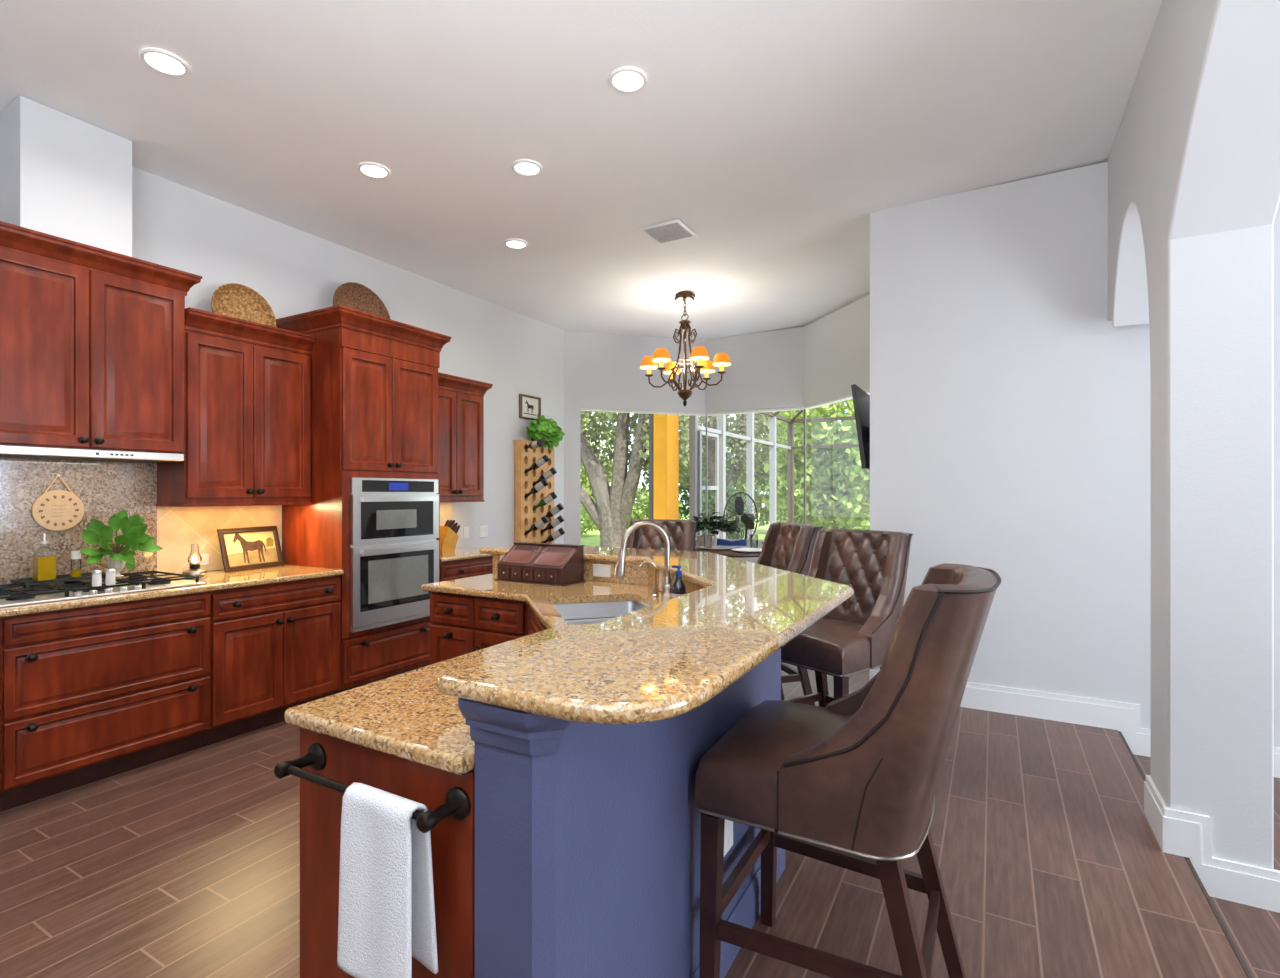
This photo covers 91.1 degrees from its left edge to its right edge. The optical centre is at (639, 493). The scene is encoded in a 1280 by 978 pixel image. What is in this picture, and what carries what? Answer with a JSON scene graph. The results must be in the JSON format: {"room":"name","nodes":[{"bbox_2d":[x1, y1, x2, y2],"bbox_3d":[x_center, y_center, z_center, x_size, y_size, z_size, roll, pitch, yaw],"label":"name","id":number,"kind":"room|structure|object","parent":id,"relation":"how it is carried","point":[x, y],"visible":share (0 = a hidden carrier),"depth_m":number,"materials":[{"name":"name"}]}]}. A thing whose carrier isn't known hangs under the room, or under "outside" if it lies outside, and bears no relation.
{"room":"kitchen","nodes":[
{"label":"kitchen","id":0,"kind":"room"},
{"bbox_2d":[31,474,84,530],"bbox_3d":[-3.142,0.050,3.395,0.016,0.308,0.220,0,0,29],"label":"sign","id":1,"kind":"object","parent":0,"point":[56,510],"visible":1,"depth_m":3.39,"materials":[{"name":"beige wood"}]},
{"bbox_2d":[132,167,563,570],"bbox_3d":[-3.499,-0.211,3.028,0.200,3.460,10.250,0,0,29],"label":"wall","id":2,"kind":"structure","parent":0,"point":[176,226],"depth_m":5.28,"materials":[{"name":"paint"}]},
{"bbox_2d":[0,95,131,256],"bbox_3d":[-3.030,-1.607,3.323,0.300,0.652,0.455,0,0,29],"label":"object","id":3,"kind":"structure","parent":2,"relation":"attached to","point":[62,175],"depth_m":3.19,"materials":[{"name":"paint"}]},
{"bbox_2d":[0,458,156,588],"bbox_3d":[-3.345,0.150,3.074,0.021,0.703,1.682,0,0,29],"label":"backsplash","id":4,"kind":"structure","parent":2,"relation":"attached to","point":[105,489],"depth_m":3.44,"materials":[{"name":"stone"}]},
{"bbox_2d":[0,221,201,453],"bbox_3d":[-2.978,-0.744,3.314,0.424,1.035,1.014,0,0,29],"label":"upper cabinet","id":5,"kind":"object","parent":2,"relation":"attached to","point":[92,339],"visible":1,"depth_m":3.23,"materials":[{"name":"brown wood"}]},
{"bbox_2d":[0,445,183,462],"bbox_3d":[-2.968,-0.202,3.300,0.392,0.048,0.845,0,0,29],"label":"range hood","id":6,"kind":"object","parent":5,"relation":"attached to","point":[6,451],"visible":1,"depth_m":3.22,"materials":[{"name":"silver metal"}]},
{"bbox_2d":[189,554,208,565],"bbox_3d":[-2.809,0.427,4.005,0.008,0.072,0.116,0,0,29],"label":"outlet plate","id":7,"kind":"object","parent":2,"relation":"attached to","point":[205,557],"visible":0.58,"depth_m":4.02,"materials":[{"name":"white plastic"}]},
{"bbox_2d":[157,505,278,574],"bbox_3d":[-2.752,0.281,4.135,0.017,0.443,0.748,0,0,29],"label":"backsplash","id":8,"kind":"structure","parent":2,"relation":"attached to","point":[178,528],"depth_m":4.00,"materials":[{"name":"tile"}]},
{"bbox_2d":[156,307,315,506],"bbox_3d":[-2.578,-0.496,4.053,0.399,1.150,0.790,0,0,29],"label":"upper cabinet","id":9,"kind":"object","parent":2,"relation":"attached to","point":[248,383],"visible":1,"depth_m":3.91,"materials":[{"name":"brown wood"}]},
{"bbox_2d":[211,283,275,326],"bbox_3d":[-2.603,-1.171,4.112,0.149,0.393,0.536,0,0,29],"label":"woven basket","id":10,"kind":"object","parent":9,"relation":"on","point":[235,300],"visible":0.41,"depth_m":4.15,"materials":[{"name":"wicker"}]},
{"bbox_2d":[440,502,452,525],"bbox_3d":[-1.949,0.281,5.563,0.017,0.443,0.770,0,0,29],"label":"backsplash","id":11,"kind":"structure","parent":2,"relation":"attached to","point":[446,508],"depth_m":5.81,"materials":[{"name":"tile"}]},
{"bbox_2d":[438,372,492,502],"bbox_3d":[-1.756,-0.465,5.515,0.399,1.088,0.898,0,0,29],"label":"upper cabinet","id":12,"kind":"object","parent":2,"relation":"attached to","point":[460,400],"visible":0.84,"depth_m":5.51,"materials":[{"name":"brown wood"}]},
{"bbox_2d":[519,394,540,420],"bbox_3d":[-1.200,-0.936,6.875,0.035,0.260,0.340,0,0,29],"label":"framed print","id":13,"kind":"object","parent":2,"relation":"attached to","point":[529,406],"visible":0.97,"depth_m":6.87,"materials":[{"name":"brown paper"}]},
{"bbox_2d":[337,783,437,977],"bbox_3d":[-0.493,0.767,1.225,0.214,0.368,0.068,0,0,29],"label":"hand towel","id":14,"kind":"object","parent":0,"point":[386,914],"visible":0.98,"depth_m":1.21,"materials":[{"name":"white fabric"}]},
{"bbox_2d":[0,0,1162,339],"bbox_3d":[0.674,-2.252,1.744,9.134,0.657,12.300,0,0,29],"label":"ceiling","id":15,"kind":"structure","parent":0,"point":[774,131],"depth_m":3.30,"materials":[{"name":"paint"}]},
{"bbox_2d":[139,48,189,76],"bbox_3d":[-2.151,-1.946,2.843,0.184,0.008,0.184,0,0,29],"label":"recessed light","id":16,"kind":"object","parent":15,"relation":"in","point":[164,62],"visible":1,"depth_m":2.84,"materials":[{"name":"white"}]},
{"bbox_2d":[357,162,389,178],"bbox_3d":[-1.607,-1.946,3.793,0.184,0.008,0.184,0,0,29],"label":"recessed light","id":17,"kind":"object","parent":15,"relation":"in","point":[373,170],"visible":1,"depth_m":3.79,"materials":[{"name":"white plastic"}]},
{"bbox_2d":[504,239,527,248],"bbox_3d":[-0.970,-1.946,4.910,0.184,0.008,0.184,0,0,29],"label":"recessed light","id":18,"kind":"object","parent":15,"relation":"in","point":[511,243],"visible":1,"depth_m":4.90,"materials":[{"name":"white"}]},
{"bbox_2d":[512,160,541,175],"bbox_3d":[-0.682,-1.961,3.792,0.184,0.008,0.184,0,0,29],"label":"recessed light","id":19,"kind":"object","parent":15,"relation":"in","point":[522,167],"visible":1,"depth_m":3.78,"materials":[{"name":"white"}]},
{"bbox_2d":[609,67,646,92],"bbox_3d":[-0.058,-1.978,3.011,0.184,0.008,0.184,0,0,29],"label":"recessed light","id":20,"kind":"object","parent":15,"relation":"in","point":[624,79],"visible":1,"depth_m":3.00,"materials":[{"name":"white"}]},
{"bbox_2d":[639,219,697,243],"bbox_3d":[0.215,-1.962,4.731,0.330,0.014,0.330,0,0,29],"label":"ceiling vent","id":21,"kind":"object","parent":15,"relation":"in","point":[674,230],"visible":1,"depth_m":4.71,"materials":[{"name":"white metal"}]},
{"bbox_2d":[640,291,730,405],"bbox_3d":[0.442,-1.408,6.175,0.864,1.110,0.879,0,0,29],"label":"chandelier","id":22,"kind":"object","parent":15,"relation":"hanging from","point":[699,354],"visible":1,"depth_m":6.13,"materials":[{"name":"metal"}]},
{"bbox_2d":[0,662,1246,977],"bbox_3d":[-0.923,1.484,2.526,5.384,0.130,11.900,0,0,29],"label":"floor","id":23,"kind":"structure","parent":0,"point":[1052,864],"depth_m":2.31,"materials":[{"name":"brown wood"}]},
{"bbox_2d":[0,591,209,811],"bbox_3d":[-2.847,0.980,3.254,0.712,0.879,0.843,0,0,29],"label":"base cabinet","id":24,"kind":"object","parent":23,"relation":"on","point":[89,694],"visible":0.99,"depth_m":3.04,"materials":[{"name":"brown wood"}]},
{"bbox_2d":[203,575,340,746],"bbox_3d":[-2.445,0.980,3.969,0.712,0.879,0.793,0,0,29],"label":"base cabinet","id":25,"kind":"object","parent":23,"relation":"on","point":[275,648],"visible":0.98,"depth_m":3.76,"materials":[{"name":"brown wood"}]},
{"bbox_2d":[276,305,450,693],"bbox_3d":[-2.034,0.098,4.678,0.734,2.643,0.967,0,0,29],"label":"tall cabinet","id":26,"kind":"object","parent":23,"relation":"on","point":[374,378],"visible":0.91,"depth_m":4.34,"materials":[{"name":"brown wood"}]},
{"bbox_2d":[333,282,389,318],"bbox_3d":[-2.137,-1.365,4.814,0.167,0.491,0.636,0,0,29],"label":"woven basket","id":27,"kind":"object","parent":26,"relation":"on","point":[357,296],"visible":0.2,"depth_m":4.86,"materials":[{"name":"wicker"}]},
{"bbox_2d":[350,477,438,632],"bbox_3d":[-1.985,0.412,4.665,0.688,1.037,0.756,0,0,29],"label":"wall oven","id":28,"kind":"object","parent":26,"relation":"in","point":[394,522],"visible":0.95,"depth_m":4.46,"materials":[{"name":"metal"}]},
{"bbox_2d":[300,727,474,977],"bbox_3d":[-0.346,0.980,1.788,0.604,0.879,0.987,0,0,29],"label":"island end panel","id":29,"kind":"object","parent":23,"relation":"on","point":[452,840],"visible":0.27,"depth_m":1.35,"materials":[{"name":"brown wood"}]},
{"bbox_2d":[274,742,470,832],"bbox_3d":[-0.569,0.604,1.293,0.506,0.062,0.094,0,0,29],"label":"towel bar","id":30,"kind":"object","parent":29,"relation":"attached to","point":[457,805],"visible":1,"depth_m":1.28,"materials":[{"name":"brown metal"}]},
{"bbox_2d":[440,556,492,581],"bbox_3d":[-1.633,0.980,5.414,0.712,0.879,0.828,0,0,29],"label":"base cabinet","id":31,"kind":"object","parent":23,"relation":"on","point":[458,569],"visible":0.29,"depth_m":5.14,"materials":[{"name":"brown wood"}]},
{"bbox_2d":[440,546,492,561],"bbox_3d":[-1.634,0.521,5.430,0.694,0.035,0.853,0,0,29],"label":"countertop","id":32,"kind":"structure","parent":31,"relation":"on","point":[460,553],"depth_m":5.25,"materials":[{"name":"beige stone"}]},
{"bbox_2d":[440,520,459,552],"bbox_3d":[-1.669,0.367,5.439,0.120,0.272,0.227,0,0,29],"label":"knife block","id":33,"kind":"object","parent":32,"relation":"on","point":[448,535],"visible":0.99,"depth_m":5.39,"materials":[{"name":"brown wood"}]},
{"bbox_2d":[430,592,526,664],"bbox_3d":[-0.744,0.980,3.539,0.676,0.879,0.618,0,0,29],"label":"base cabinet","id":34,"kind":"object","parent":23,"relation":"on","point":[460,625],"visible":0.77,"depth_m":3.32,"materials":[{"name":"brown wood"}]},
{"bbox_2d":[513,440,553,542],"bbox_3d":[-1.157,0.427,6.879,0.107,1.983,0.576,0,0,29],"label":"wine rack","id":35,"kind":"object","parent":23,"relation":"on","point":[525,516],"visible":0.41,"depth_m":6.72,"materials":[{"name":"brown wood"}]},
{"bbox_2d":[524,439,544,448],"bbox_3d":[-1.121,-0.511,6.591,0.309,0.097,0.076,0,0,42],"label":"wine bottle","id":36,"kind":"object","parent":35,"relation":"in","point":[539,443],"visible":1,"depth_m":6.51,"materials":[{"name":"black glass"}]},
{"bbox_2d":[524,479,548,498],"bbox_3d":[-1.105,-0.048,6.667,0.279,0.216,0.076,0,0,9],"label":"wine bottle","id":37,"kind":"object","parent":35,"relation":"in","point":[544,482],"visible":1,"depth_m":6.63,"materials":[{"name":"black glass"}]},
{"bbox_2d":[524,516,548,535],"bbox_3d":[-1.105,0.345,6.667,0.279,0.216,0.076,0,0,9],"label":"wine bottle","id":38,"kind":"object","parent":35,"relation":"in","point":[544,519],"visible":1,"depth_m":6.63,"materials":[{"name":"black glass"}]},
{"bbox_2d":[524,455,549,473],"bbox_3d":[-1.101,-0.307,6.682,0.282,0.210,0.075,0,0,2],"label":"wine bottle","id":39,"kind":"object","parent":35,"relation":"in","point":[544,459],"visible":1,"depth_m":6.65,"materials":[{"name":"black glass"}]},
{"bbox_2d":[533,491,556,509],"bbox_3d":[-1.035,0.086,6.799,0.282,0.210,0.075,0,0,2],"label":"wine bottle","id":40,"kind":"object","parent":35,"relation":"in","point":[552,496],"visible":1,"depth_m":6.77,"materials":[{"name":"green glass"}]},
{"bbox_2d":[533,467,556,485],"bbox_3d":[-1.037,-0.177,6.792,0.281,0.213,0.075,0,0,5],"label":"wine bottle","id":41,"kind":"object","parent":35,"relation":"in","point":[552,471],"visible":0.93,"depth_m":6.76,"materials":[{"name":"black glass"}]},
{"bbox_2d":[526,414,564,449],"bbox_3d":[-1.044,-0.670,6.865,0.317,0.400,0.597,0,0,29],"label":"ivy","id":42,"kind":"object","parent":35,"relation":"on","point":[547,430],"visible":0.98,"depth_m":6.77,"materials":[{"name":"green plant"}]},
{"bbox_2d":[540,515,563,533],"bbox_3d":[-0.971,0.347,6.910,0.281,0.213,0.075,0,0,5],"label":"wine bottle","id":43,"kind":"object","parent":35,"relation":"in","point":[559,519],"visible":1,"depth_m":6.88,"materials":[{"name":"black glass"}]},
{"bbox_2d":[542,527,564,542],"bbox_3d":[-0.968,0.481,6.924,0.284,0.207,0.075,0,0,-1],"label":"wine bottle","id":44,"kind":"object","parent":35,"relation":"in","point":[559,532],"visible":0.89,"depth_m":6.89,"materials":[{"name":"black glass"}]},
{"bbox_2d":[546,503,563,517],"bbox_3d":[-0.972,0.214,6.902,0.279,0.216,0.076,0,0,9],"label":"wine bottle","id":45,"kind":"object","parent":35,"relation":"in","point":[559,507],"visible":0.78,"depth_m":6.87,"materials":[{"name":"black glass"}]},
{"bbox_2d":[527,605,544,634],"bbox_3d":[-0.145,0.929,2.837,0.715,0.779,1.631,0,0,-16],"label":"base cabinet","id":46,"kind":"object","parent":23,"relation":"on","point":[534,625],"visible":0.08,"depth_m":2.94,"materials":[{"name":"brown wood"}]},
{"bbox_2d":[284,573,661,775],"bbox_3d":[-0.625,0.521,2.590,1.876,0.035,2.168,0,0,29],"label":"countertop","id":47,"kind":"structure","parent":46,"relation":"on","point":[405,715],"depth_m":1.53,"materials":[{"name":"beige stone"}]},
{"bbox_2d":[494,542,585,585],"bbox_3d":[-0.578,0.400,3.610,0.493,0.208,0.224,0,0,29],"label":"chest","id":48,"kind":"object","parent":47,"relation":"on","point":[525,562],"visible":1,"depth_m":3.55,"materials":[{"name":"brown wood"}]},
{"bbox_2d":[552,601,645,624],"bbox_3d":[-0.148,0.645,2.778,0.495,0.208,0.726,0,0,-16],"label":"sink","id":49,"kind":"object","parent":47,"relation":"in","point":[591,612],"visible":0.07,"depth_m":3.10,"materials":[{"name":"metal"}]},
{"bbox_2d":[614,521,675,601],"bbox_3d":[0.041,0.315,2.868,0.295,0.377,0.167,0,0,14],"label":"faucet","id":50,"kind":"object","parent":47,"relation":"on","point":[620,566],"visible":0.83,"depth_m":2.86,"materials":[{"name":"silver metal"}]},
{"bbox_2d":[639,561,658,596],"bbox_3d":[0.044,0.416,3.061,0.098,0.175,0.036,0,0,-7],"label":"tap","id":51,"kind":"object","parent":47,"relation":"on","point":[655,587],"visible":1,"depth_m":3.06,"materials":[{"name":"silver metal"}]},
{"bbox_2d":[671,565,685,598],"bbox_3d":[0.169,0.410,2.732,0.062,0.188,0.062,0,0,29],"label":"soap bottle","id":52,"kind":"object","parent":47,"relation":"on","point":[678,588],"visible":0.73,"depth_m":2.71,"materials":[{"name":"blue plastic"}]},
{"bbox_2d":[458,648,784,977],"bbox_3d":[-0.091,0.902,2.720,1.116,1.034,3.138,0,0,-12],"label":"island base","id":53,"kind":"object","parent":23,"relation":"on","point":[588,836],"depth_m":1.28,"materials":[{"name":"blue paint"}]},
{"bbox_2d":[493,554,704,593],"bbox_3d":[-0.185,0.444,2.718,0.911,0.118,2.832,0,0,-13],"label":"backsplash","id":54,"kind":"structure","parent":53,"relation":"attached to","point":[634,574],"depth_m":3.49,"materials":[{"name":"beige stone"}]},
{"bbox_2d":[593,564,610,576],"bbox_3d":[-0.219,0.441,3.580,0.116,0.072,0.008,0,0,29],"label":"outlet plate","id":55,"kind":"object","parent":54,"relation":"attached to","point":[599,570],"visible":1,"depth_m":3.58,"materials":[{"name":"white plastic"}]},
{"bbox_2d":[436,544,853,724],"bbox_3d":[-0.026,0.366,2.804,1.417,0.036,3.467,0,0,-13],"label":"countertop","id":56,"kind":"structure","parent":53,"relation":"on","point":[667,659],"depth_m":1.41,"materials":[{"name":"beige stone"}]},
{"bbox_2d":[724,819,732,855],"bbox_3d":[0.267,1.021,1.895,0.008,0.116,0.072,0,0,29],"label":"outlet plate","id":57,"kind":"object","parent":53,"relation":"attached to","point":[728,827],"visible":0.72,"depth_m":1.88,"materials":[{"name":"white plastic"}]},
{"bbox_2d":[626,519,697,550],"bbox_3d":[0.077,0.810,4.558,0.568,1.218,0.699,0,0,25],"label":"bar stool","id":58,"kind":"object","parent":23,"relation":"on","point":[681,534],"visible":0.3,"depth_m":4.76,"materials":[{"name":"leather"}]},
{"bbox_2d":[626,539,763,557],"bbox_3d":[0.690,0.954,5.921,1.680,0.930,1.680,0,0,29],"label":"dining table","id":59,"kind":"object","parent":23,"relation":"on","point":[730,553],"visible":0.11,"depth_m":5.36,"materials":[{"name":"brown wood"}]},
{"bbox_2d":[688,512,739,546],"bbox_3d":[0.654,0.328,5.757,0.520,0.320,0.515,0,0,29],"label":"potted plant","id":60,"kind":"object","parent":59,"relation":"on","point":[702,524],"visible":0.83,"depth_m":5.66,"materials":[{"name":"green plant"}]},
{"bbox_2d":[700,546,735,549],"bbox_3d":[0.678,0.480,5.492,0.318,0.016,0.318,0,0,29],"label":"plate","id":61,"kind":"object","parent":59,"relation":"on","point":[703,547],"visible":0.96,"depth_m":5.51,"materials":[{"name":"ceramic"}]},
{"bbox_2d":[717,538,746,545],"bbox_3d":[0.830,0.442,5.682,0.260,0.060,0.100,0,0,18],"label":"napkin","id":62,"kind":"object","parent":59,"relation":"on","point":[722,542],"visible":1,"depth_m":5.65,"materials":[{"name":"blue fabric"}]},
{"bbox_2d":[731,548,761,552],"bbox_3d":[0.921,0.480,5.252,0.318,0.016,0.318,0,0,29],"label":"plate","id":63,"kind":"object","parent":59,"relation":"on","point":[748,550],"visible":0.78,"depth_m":5.31,"materials":[{"name":"ceramic"}]},
{"bbox_2d":[757,522,823,705],"bbox_3d":[0.779,0.810,4.042,0.699,1.218,0.568,0,0,-14],"label":"bar stool","id":64,"kind":"object","parent":23,"relation":"on","point":[786,546],"visible":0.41,"depth_m":4.09,"materials":[{"name":"leather"}]},
{"bbox_2d":[781,529,912,707],"bbox_3d":[1.014,0.810,3.238,0.699,1.218,0.568,0,0,-37],"label":"bar stool","id":65,"kind":"object","parent":23,"relation":"on","point":[853,638],"visible":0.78,"depth_m":3.13,"materials":[{"name":"leather"}]},
{"bbox_2d":[695,563,1000,977],"bbox_3d":[0.578,0.810,1.706,0.699,1.218,0.568,0,0,29],"label":"bar stool","id":66,"kind":"object","parent":23,"relation":"on","point":[848,783],"visible":1,"depth_m":1.48,"materials":[{"name":"leather"}]},
{"bbox_3d":[-3.254,0.979,2.529,0.712,0.879,0.818,0,0,29],"label":"base cabinet","id":67,"kind":"object","parent":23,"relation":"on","visible":0},
{"bbox_2d":[0,564,343,617],"bbox_3d":[-2.861,0.521,3.247,0.694,0.035,2.458,0,0,29],"label":"countertop","id":68,"kind":"structure","parent":67,"relation":"on","point":[215,580],"depth_m":3.50,"materials":[{"name":"beige stone"}]},
{"bbox_2d":[0,571,204,607],"bbox_3d":[-2.861,0.481,3.237,0.561,0.044,0.860,0,0,29],"label":"gas cooktop","id":69,"kind":"object","parent":68,"relation":"in","point":[136,581],"visible":0.91,"depth_m":3.14,"materials":[{"name":"metal"}]},
{"bbox_2d":[9,572,105,585],"bbox_3d":[-3.041,0.449,3.304,0.208,0.020,0.348,0,0,29],"label":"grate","id":70,"kind":"object","parent":69,"relation":"on","point":[84,576],"visible":0.54,"depth_m":3.24,"materials":[{"name":"black metal"}]},
{"bbox_2d":[32,533,55,580],"bbox_3d":[-3.076,0.328,3.243,0.071,0.245,0.071,0,0,29],"label":"oil bottle","id":71,"kind":"object","parent":70,"relation":"on","point":[43,567],"visible":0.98,"depth_m":3.23,"materials":[{"name":"clear glass"}]},
{"bbox_2d":[70,551,80,577],"bbox_3d":[-3.006,0.379,3.347,0.044,0.143,0.044,0,0,29],"label":"oil bottle","id":72,"kind":"object","parent":70,"relation":"on","point":[74,554],"visible":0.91,"depth_m":3.33,"materials":[{"name":"clear glass"}]},
{"bbox_2d":[91,570,101,586],"bbox_3d":[-2.684,0.418,3.103,0.040,0.080,0.040,0,0,29],"label":"shaker","id":73,"kind":"object","parent":69,"relation":"on","point":[96,574],"visible":1,"depth_m":3.09,"materials":[{"name":"ceramic"}]},
{"bbox_2d":[105,569,115,584],"bbox_3d":[-2.657,0.418,3.151,0.040,0.080,0.040,0,0,29],"label":"shaker","id":74,"kind":"object","parent":69,"relation":"on","point":[110,573],"visible":1,"depth_m":3.14,"materials":[{"name":"ceramic"}]},
{"bbox_2d":[80,510,162,576],"bbox_3d":[-2.834,0.274,3.424,0.233,0.369,0.321,0,0,-1],"label":"potted plant","id":75,"kind":"object","parent":69,"relation":"on","point":[133,529],"visible":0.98,"depth_m":3.42,"materials":[{"name":"green plant"}]},
{"bbox_2d":[182,544,206,578],"bbox_3d":[-2.643,0.401,3.728,0.122,0.204,0.122,0,0,29],"label":"table lamp","id":76,"kind":"object","parent":68,"relation":"on","point":[195,569],"visible":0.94,"depth_m":3.71,"materials":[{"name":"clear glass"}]},
{"bbox_2d":[217,526,283,572],"bbox_3d":[-2.582,0.365,4.181,0.086,0.276,0.430,0,0,18],"label":"framed painting","id":77,"kind":"object","parent":68,"relation":"on","point":[247,548],"visible":1,"depth_m":4.17},
{"bbox_2d":[564,294,869,562],"bbox_3d":[1.060,-0.221,7.196,3.886,3.480,1.485,0,0,29],"label":"wall","id":78,"kind":"structure","parent":0,"point":[819,361],"depth_m":7.54,"materials":[{"name":"paint"}]},
{"bbox_2d":[706,416,706,534],"bbox_3d":[0.853,-0.164,8.049,0.018,1.661,0.018,0,0,29],"label":"trim","id":79,"kind":"structure","parent":78,"relation":"attached to","point":[706,416],"depth_m":8.04,"materials":[{"name":"white metal"}]},
{"bbox_2d":[581,390,869,415],"bbox_3d":[1.146,-1.008,7.208,3.678,0.023,1.280,0,0,29],"label":"trim","id":80,"kind":"structure","parent":78,"relation":"attached to","point":[848,397],"depth_m":7.66,"materials":[{"name":"white wood"}]},
{"bbox_2d":[804,409,805,523],"bbox_3d":[1.951,-0.164,7.432,0.022,1.661,0.022,0,0,29],"label":"trim","id":81,"kind":"structure","parent":78,"relation":"attached to","point":[804,409],"depth_m":7.42,"materials":[{"name":"white metal"}]},
{"bbox_2d":[870,162,1279,747],"bbox_3d":[4.168,-0.194,3.909,4.964,3.625,1.500,0,0,29],"label":"wall","id":82,"kind":"structure","parent":0,"point":[1010,418],"depth_m":4.00,"materials":[{"name":"paint"}]},
{"bbox_2d":[851,384,869,469],"bbox_3d":[1.868,-0.487,5.030,0.140,0.619,1.080,0,0,29],"label":"television","id":83,"kind":"object","parent":82,"relation":"attached to","point":[861,399],"visible":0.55,"depth_m":4.64,"materials":[{"name":"black plastic"}]},
{"bbox_2d":[869,669,1279,777],"bbox_3d":[2.793,1.401,3.810,2.664,0.297,0.018,0,0,29],"label":"baseboard","id":84,"kind":"structure","parent":82,"relation":"attached to","point":[1124,717],"depth_m":3.88,"materials":[{"name":"white wood"}]},
{"bbox_2d":[1108,0,1279,869],"bbox_3d":[0.833,-0.206,-0.068,0.309,3.630,8.698,0,0,29],"label":"wall","id":85,"kind":"structure","parent":0,"point":[1194,158],"depth_m":2.41,"materials":[{"name":"paint"}]},
{"bbox_2d":[1118,731,1252,977],"bbox_3d":[0.693,1.486,-0.114,0.016,0.126,8.880,0,0,29],"label":"trim","id":86,"kind":"structure","parent":85,"relation":"attached to","point":[1227,934],"depth_m":2.16,"materials":[{"name":"brown wood"}]},
{"bbox_2d":[1144,775,1279,912],"bbox_3d":[2.303,1.399,2.552,0.345,0.300,0.353,0,0,29],"label":"baseboard","id":87,"kind":"structure","parent":85,"relation":"attached to","point":[1177,832],"depth_m":2.42,"materials":[{"name":"white wood"}]},
{"bbox_2d":[1133,754,1279,977],"bbox_3d":[2.241,1.585,-0.961,3.550,0.069,8.920,0,0,29],"label":"floor","id":88,"kind":"structure","parent":0,"point":[1255,932],"depth_m":2.25,"materials":[{"name":"brown wood"}]},
{"label":"outside","id":89,"kind":"structure","parent":0,"visible":0},
{"bbox_2d":[581,507,864,546],"bbox_3d":[14.698,1.699,26.153,80.000,0.040,80.000,0,0,29],"label":"lawn","id":90,"kind":"structure","parent":89,"point":[589,538],"depth_m":25.53,"materials":[{"name":"green plant"}]},
{"bbox_2d":[581,484,597,534],"bbox_3d":[-2.809,0.667,24.757,3.856,2.190,2.230,0,0,29],"label":"bush","id":91,"kind":"object","parent":90,"relation":"on","point":[584,515],"visible":0.12,"depth_m":24.25,"materials":[{"name":"green plant"}]},
{"bbox_2d":[581,411,630,526],"bbox_3d":[-2.724,-2.126,31.290,4.867,7.636,3.669,0,0,12],"label":"leafy tree","id":92,"kind":"object","parent":90,"relation":"on","point":[584,479],"visible":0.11,"depth_m":30.31,"materials":[{"name":"green plant"}]},
{"bbox_2d":[581,411,702,546],"bbox_3d":[-1.030,-1.824,19.874,6.854,7.117,3.740,0,0,36],"label":"oak tree","id":93,"kind":"object","parent":90,"relation":"on","point":[611,513],"visible":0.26,"depth_m":18.85,"materials":[{"name":"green plant"}]},
{"bbox_2d":[625,486,682,531],"bbox_3d":[0.204,0.713,23.219,3.008,2.049,1.839,0,0,29],"label":"bush","id":94,"kind":"object","parent":90,"relation":"on","point":[643,500],"visible":0.16,"depth_m":22.89,"materials":[{"name":"green plant"}]},
{"bbox_2d":[679,415,741,519],"bbox_3d":[2.996,-2.133,30.415,5.170,7.650,3.888,0,0,19],"label":"leafy tree","id":95,"kind":"object","parent":90,"relation":"on","point":[683,511],"visible":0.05,"depth_m":30.00,"materials":[{"name":"green plant"}]},
{"bbox_2d":[702,480,745,538],"bbox_3d":[2.420,0.667,18.583,1.784,2.141,1.125,0,0,20],"label":"bush","id":96,"kind":"object","parent":90,"relation":"on","point":[730,490],"visible":0.31,"depth_m":18.41,"materials":[{"name":"green plant"}]},
{"bbox_2d":[679,413,784,497],"bbox_3d":[3.052,-1.849,22.969,3.969,7.100,4.014,0,0,-18],"label":"oak tree","id":97,"kind":"object","parent":90,"relation":"on","point":[738,446],"visible":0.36,"depth_m":22.23,"materials":[{"name":"green plant"}]},
{"bbox_2d":[735,407,839,526],"bbox_3d":[6.067,-2.108,25.868,4.948,7.601,3.671,0,0,29],"label":"leafy tree","id":98,"kind":"object","parent":90,"relation":"on","point":[759,498],"visible":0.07,"depth_m":25.69,"materials":[{"name":"green plant"}]},
{"bbox_2d":[763,399,869,529],"bbox_3d":[5.662,-2.095,18.002,4.322,7.573,3.308,0,0,29],"label":"leafy tree","id":99,"kind":"object","parent":90,"relation":"on","point":[841,469],"visible":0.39,"depth_m":17.55,"materials":[{"name":"green plant"}]},
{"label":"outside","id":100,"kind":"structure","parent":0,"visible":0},
{"bbox_3d":[5.865,1.621,9.007,10.600,0.105,5.950,0,0,29],"label":"floor","id":101,"kind":"structure","parent":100,"visible":0},
{"bbox_2d":[649,414,678,519],"bbox_3d":[0.354,-0.306,9.207,0.285,3.749,0.400,0,0,29],"label":"stucco column","id":102,"kind":"structure","parent":101,"relation":"on","point":[663,428],"depth_m":9.06,"materials":[{"name":"paint"}]},
{"bbox_2d":[723,492,757,539],"bbox_3d":[1.390,0.774,8.740,0.643,1.589,0.435,0,0,29],"label":"pedestal fan","id":103,"kind":"object","parent":101,"relation":"on","point":[746,518],"visible":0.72,"depth_m":8.72,"materials":[{"name":"black metal"}]},
{"bbox_2d":[689,410,858,539],"bbox_3d":[5.006,-0.419,9.831,6.905,3.975,5.205,0,0,29],"label":"window frame","id":104,"kind":"structure","parent":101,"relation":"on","point":[695,436],"depth_m":11.26,"materials":[{"name":"white metal"}]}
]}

